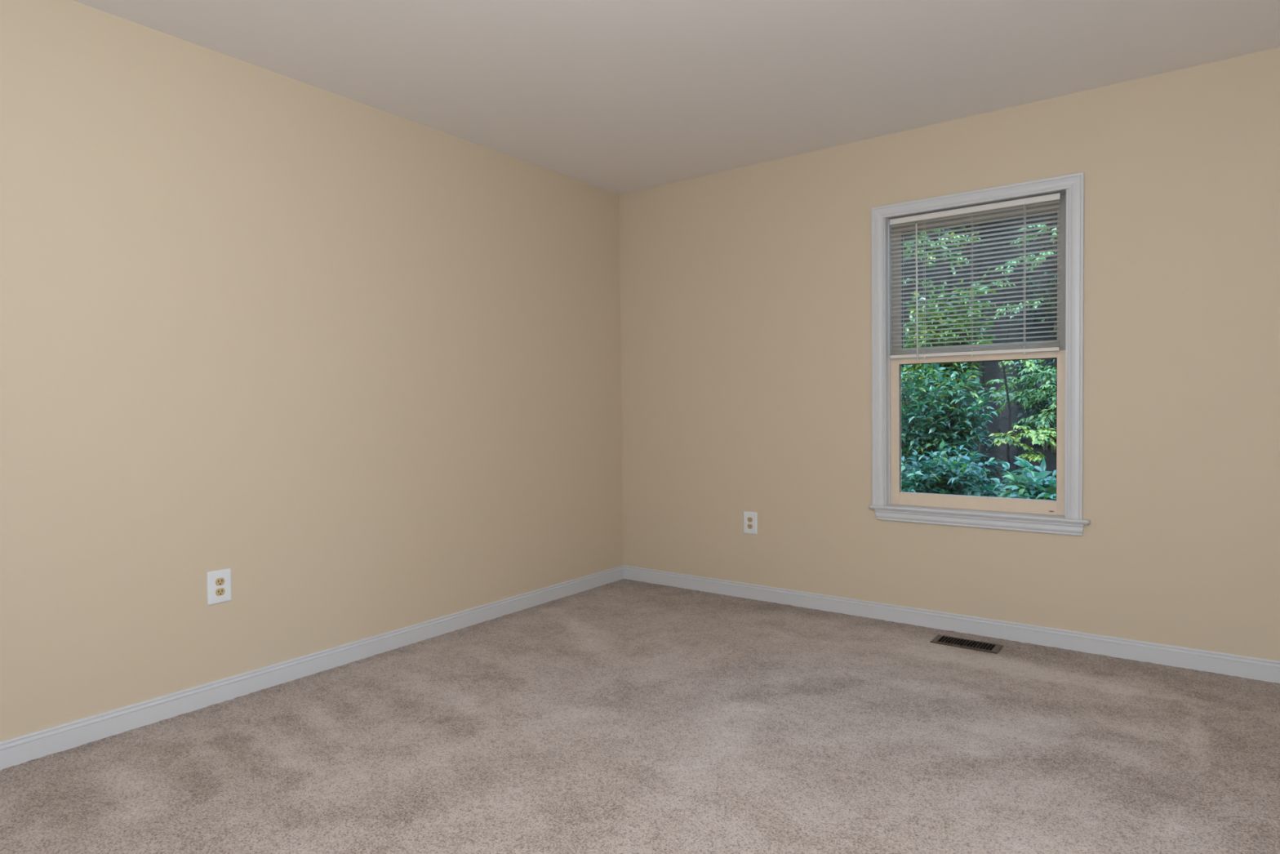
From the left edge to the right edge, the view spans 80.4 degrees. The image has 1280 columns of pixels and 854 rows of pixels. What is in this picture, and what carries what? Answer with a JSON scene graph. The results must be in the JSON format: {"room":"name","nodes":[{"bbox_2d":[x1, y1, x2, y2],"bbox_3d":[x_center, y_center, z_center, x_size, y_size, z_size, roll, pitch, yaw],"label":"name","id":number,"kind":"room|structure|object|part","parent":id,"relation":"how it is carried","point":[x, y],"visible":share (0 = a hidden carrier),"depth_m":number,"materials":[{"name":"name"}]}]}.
{"room":"empty bedroom","nodes":[
{"label":"empty bedroom","id":0,"kind":"room"},
{"bbox_2d":[0,0,622,741],"bbox_3d":[-1.589,-0.186,2.958,0.140,2.440,4.750,0,2,37],"label":"wall","id":1,"kind":"structure","parent":0,"point":[360,363],"depth_m":2.96,"materials":[{"name":"beige paint"}]},
{"bbox_2d":[206,568,231,604],"bbox_3d":[-1.582,0.601,2.851,0.008,0.124,0.086,0,2,37],"label":"wall outlet","id":2,"kind":"object","parent":1,"relation":"attached to","point":[219,582],"visible":1,"depth_m":2.85,"materials":[{"name":"white plastic"}]},
{"bbox_2d":[215,577,224,585],"bbox_3d":[-1.580,0.582,2.849,0.002,0.028,0.034,0,2,37],"label":"receptacle","id":3,"kind":"object","parent":2,"relation":"attached to","point":[219,581],"depth_m":2.85,"materials":[{"name":"beige plastic"}]},
{"bbox_2d":[215,587,225,595],"bbox_3d":[-1.580,0.620,2.850,0.002,0.028,0.034,0,2,37],"label":"receptacle","id":4,"kind":"object","parent":2,"relation":"attached to","point":[219,591],"depth_m":2.85,"materials":[{"name":"beige plastic"}]},
{"bbox_2d":[0,564,623,769],"bbox_3d":[-1.515,0.992,2.942,0.014,0.084,4.750,0,2,37],"label":"baseboard","id":5,"kind":"structure","parent":1,"relation":"attached to","point":[20,749],"depth_m":2.97,"materials":[{"name":"white paint"}]},
{"bbox_2d":[0,578,1279,853],"bbox_3d":[0.080,1.046,1.763,3.980,0.007,4.750,0,2,37],"label":"floor","id":6,"kind":"structure","parent":0,"point":[623,716],"depth_m":2.40,"materials":[{"name":"carpet"}]},
{"bbox_2d":[929,634,1003,653],"bbox_3d":[1.485,0.985,3.445,0.284,0.006,0.131,0,2,37],"label":"floor vent","id":7,"kind":"object","parent":6,"relation":"in","point":[940,639],"visible":1,"depth_m":3.44,"materials":[{"name":"brown metal"}]},
{"bbox_2d":[71,0,1279,195],"bbox_3d":[-0.304,-1.466,1.216,4.860,0.180,6.830,0,2,37],"label":"ceiling","id":8,"kind":"structure","parent":0,"point":[619,97],"depth_m":2.92,"materials":[{"name":"white paint"}]},
{"bbox_2d":[618,47,1279,661],"bbox_3d":[1.522,-0.238,3.696,4.260,2.440,0.140,0,2,37],"label":"wall","id":9,"kind":"structure","parent":0,"point":[746,291],"depth_m":3.48,"materials":[{"name":"beige paint"}]},
{"bbox_2d":[743,511,757,534],"bbox_3d":[0.625,0.544,4.294,0.086,0.124,0.008,0,2,37],"label":"wall outlet","id":10,"kind":"object","parent":9,"relation":"attached to","point":[750,518],"visible":1,"depth_m":4.29,"materials":[{"name":"white plastic"}]},
{"bbox_2d":[746,524,752,528],"bbox_3d":[0.623,0.563,4.292,0.034,0.028,0.002,0,2,37],"label":"receptacle","id":11,"kind":"object","parent":10,"relation":"attached to","point":[748,526],"depth_m":4.29,"materials":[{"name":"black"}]},
{"bbox_2d":[746,516,752,521],"bbox_3d":[0.623,0.525,4.291,0.034,0.028,0.002,0,2,37],"label":"receptacle","id":12,"kind":"object","parent":10,"relation":"attached to","point":[748,518],"depth_m":4.29,"materials":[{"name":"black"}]},
{"bbox_2d":[623,564,1279,683],"bbox_3d":[1.488,0.941,3.664,3.980,0.084,0.014,0,2,37],"label":"baseboard","id":13,"kind":"structure","parent":9,"relation":"attached to","point":[1233,664],"depth_m":3.55,"materials":[{"name":"white paint"}]},
{"bbox_2d":[868,172,1090,536],"bbox_3d":[1.613,-0.327,3.647,0.984,1.599,0.244,0,2,37],"label":"window","id":14,"kind":"structure","parent":9,"relation":"in","point":[1064,515],"depth_m":3.57,"materials":[{"name":"white paint"}]},
{"bbox_3d":[1.203,-0.354,3.829,0.059,1.506,0.018,0,2,37],"label":"casing","id":15,"kind":"part","parent":14,"relation":"part of","materials":[{"name":"white paint"}]},
{"bbox_2d":[889,192,1060,362],"bbox_3d":[1.569,-0.681,3.603,0.758,0.725,0.044,0,2,37],"label":"mini blind","id":16,"kind":"object","parent":14,"relation":"attached to","point":[972,211],"visible":1,"depth_m":3.59,"materials":[{"name":"white plastic"}]},
{"bbox_3d":[1.406,-0.688,3.732,0.008,0.659,0.029,0,2,37],"label":"ladder cord","id":17,"kind":"part","parent":16,"relation":"part of","materials":[{"name":"white fabric"}]},
{"bbox_3d":[1.583,-0.687,3.601,0.008,0.659,0.029,0,2,37],"label":"ladder cord","id":18,"kind":"part","parent":16,"relation":"part of","materials":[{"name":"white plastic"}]},
{"bbox_3d":[1.576,-0.352,3.617,0.757,0.016,0.024,0,2,37],"label":"rail","id":19,"kind":"part","parent":16,"relation":"part of","materials":[{"name":"white plastic"}]},
{"bbox_3d":[1.764,-0.685,3.467,0.009,0.659,0.030,0,2,37],"label":"ladder cord","id":20,"kind":"part","parent":16,"relation":"part of","materials":[{"name":"white fabric"}]},
{"bbox_3d":[1.546,-1.075,3.551,0.931,0.059,0.018,0,2,37],"label":"casing","id":21,"kind":"part","parent":14,"relation":"part of","materials":[{"name":"white paint"}]},
{"bbox_3d":[1.611,0.025,3.654,0.795,0.747,0.034,0,2,37],"label":"sash frame","id":22,"kind":"part","parent":14,"relation":"part of","materials":[{"name":"paint"}]},
{"bbox_3d":[1.625,-0.685,3.665,0.795,0.733,0.034,0,2,37],"label":"sash frame","id":23,"kind":"part","parent":14,"relation":"part of","materials":[{"name":"paint"}]},
{"bbox_3d":[1.904,-0.348,3.310,0.059,1.506,0.018,0,2,37],"label":"casing","id":24,"kind":"part","parent":14,"relation":"part of","materials":[{"name":"white paint"}]},
{"label":"outside","id":25,"kind":"structure","parent":0,"visible":0},
{"bbox_2d":[901,213,1057,495],"bbox_3d":[7.630,-3.780,15.249,28.000,9.620,25.840,0,2,37],"label":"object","id":26,"kind":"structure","parent":25,"point":[992,371],"depth_m":13.82,"materials":[{"name":"green plant"}]},
{"bbox_2d":[901,316,958,382],"bbox_3d":[4.910,-1.317,13.294,1.587,1.560,1.191,0,2,37],"label":"bush","id":27,"kind":"object","parent":26,"relation":"on","point":[902,366],"visible":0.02,"depth_m":13.35,"materials":[{"name":"green plant"}]},
{"bbox_2d":[902,229,983,290],"bbox_3d":[2.317,-0.887,7.050,0.829,4.455,1.497,-2,2,-40],"label":"tree","id":28,"kind":"object","parent":26,"relation":"on","point":[938,230],"visible":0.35,"depth_m":6.67,"materials":[{"name":"green plant"}]},
{"bbox_2d":[938,227,952,323],"bbox_3d":[5.457,-4.975,13.389,1.870,8.129,1.775,0,2,37],"label":"tree","id":29,"kind":"object","parent":26,"relation":"on","point":[949,233],"visible":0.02,"depth_m":13.46,"materials":[{"name":"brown plant"}]},
{"bbox_2d":[901,267,997,475],"bbox_3d":[2.819,-0.088,7.052,0.970,2.685,0.698,0,2,29],"label":"leafy shrub","id":30,"kind":"object","parent":26,"relation":"on","point":[953,366],"visible":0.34,"depth_m":6.91,"materials":[{"name":"green plant"}]},
{"bbox_2d":[901,362,998,482],"bbox_3d":[2.461,0.317,6.400,1.041,1.916,0.815,0,2,13],"label":"leafy shrub","id":31,"kind":"object","parent":26,"relation":"on","point":[927,423],"visible":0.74,"depth_m":6.26,"materials":[{"name":"green plant"}]},
{"bbox_2d":[901,440,1005,497],"bbox_3d":[2.312,0.695,5.679,0.914,1.205,0.792,0,2,26],"label":"leafy shrub","id":32,"kind":"object","parent":26,"relation":"on","point":[939,480],"visible":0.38,"depth_m":5.56,"materials":[{"name":"green plant"}]},
{"bbox_2d":[933,223,982,249],"bbox_3d":[6.757,-4.583,15.612,1.174,1.872,1.438,-1,2,-24],"label":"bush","id":33,"kind":"object","parent":26,"relation":"on","point":[957,228],"visible":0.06,"depth_m":15.64,"materials":[{"name":"green plant"}]},
{"bbox_2d":[936,223,987,475],"bbox_3d":[4.575,-2.145,10.101,1.621,6.601,2.129,-1,2,-29],"label":"tree","id":34,"kind":"object","parent":26,"relation":"on","point":[982,448],"visible":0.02,"depth_m":10.24,"materials":[{"name":"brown plant"}]},
{"bbox_2d":[965,421,1016,496],"bbox_3d":[3.951,0.562,9.071,1.202,1.262,1.035,0,2,37],"label":"bush","id":35,"kind":"object","parent":26,"relation":"on","point":[983,460],"visible":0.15,"depth_m":8.92,"materials":[{"name":"green plant"}]},
{"bbox_2d":[973,223,1056,428],"bbox_3d":[4.527,-1.026,7.771,1.961,4.658,1.150,0,1,9],"label":"tree","id":36,"kind":"object","parent":26,"relation":"on","point":[1020,395],"visible":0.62,"depth_m":7.86,"materials":[{"name":"green plant"}]},
{"bbox_2d":[988,455,1056,500],"bbox_3d":[2.662,0.750,4.967,0.716,1.121,0.738,0,2,37],"label":"leafy shrub","id":37,"kind":"object","parent":26,"relation":"on","point":[1026,485],"visible":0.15,"depth_m":4.88,"materials":[{"name":"green plant"}]},
{"bbox_2d":[988,243,1056,484],"bbox_3d":[3.550,-0.198,6.939,0.676,3.051,0.542,0,2,37],"label":"sapling","id":38,"kind":"object","parent":26,"relation":"on","point":[1037,437],"visible":0.79,"depth_m":6.89,"materials":[{"name":"green plant"}]},
{"bbox_2d":[1008,358,1056,453],"bbox_3d":[6.040,-0.423,11.015,1.257,1.637,1.204,0,2,37],"label":"bush","id":39,"kind":"object","parent":26,"relation":"on","point":[1037,407],"visible":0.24,"depth_m":11.06,"materials":[{"name":"green plant"}]},
{"bbox_2d":[1017,271,1056,335],"bbox_3d":[7.156,-2.253,12.980,1.283,1.369,1.254,0,1,6],"label":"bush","id":40,"kind":"object","parent":26,"relation":"on","point":[1045,273],"visible":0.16,"depth_m":13.05,"materials":[{"name":"green plant"}]},
{"bbox_2d":[1038,213,1052,258],"bbox_3d":[7.769,-7.523,14.374,2.165,8.601,1.752,0,2,37],"label":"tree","id":41,"kind":"object","parent":26,"relation":"on","point":[1046,215],"visible":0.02,"depth_m":14.45,"materials":[{"name":"green plant"}]}
]}

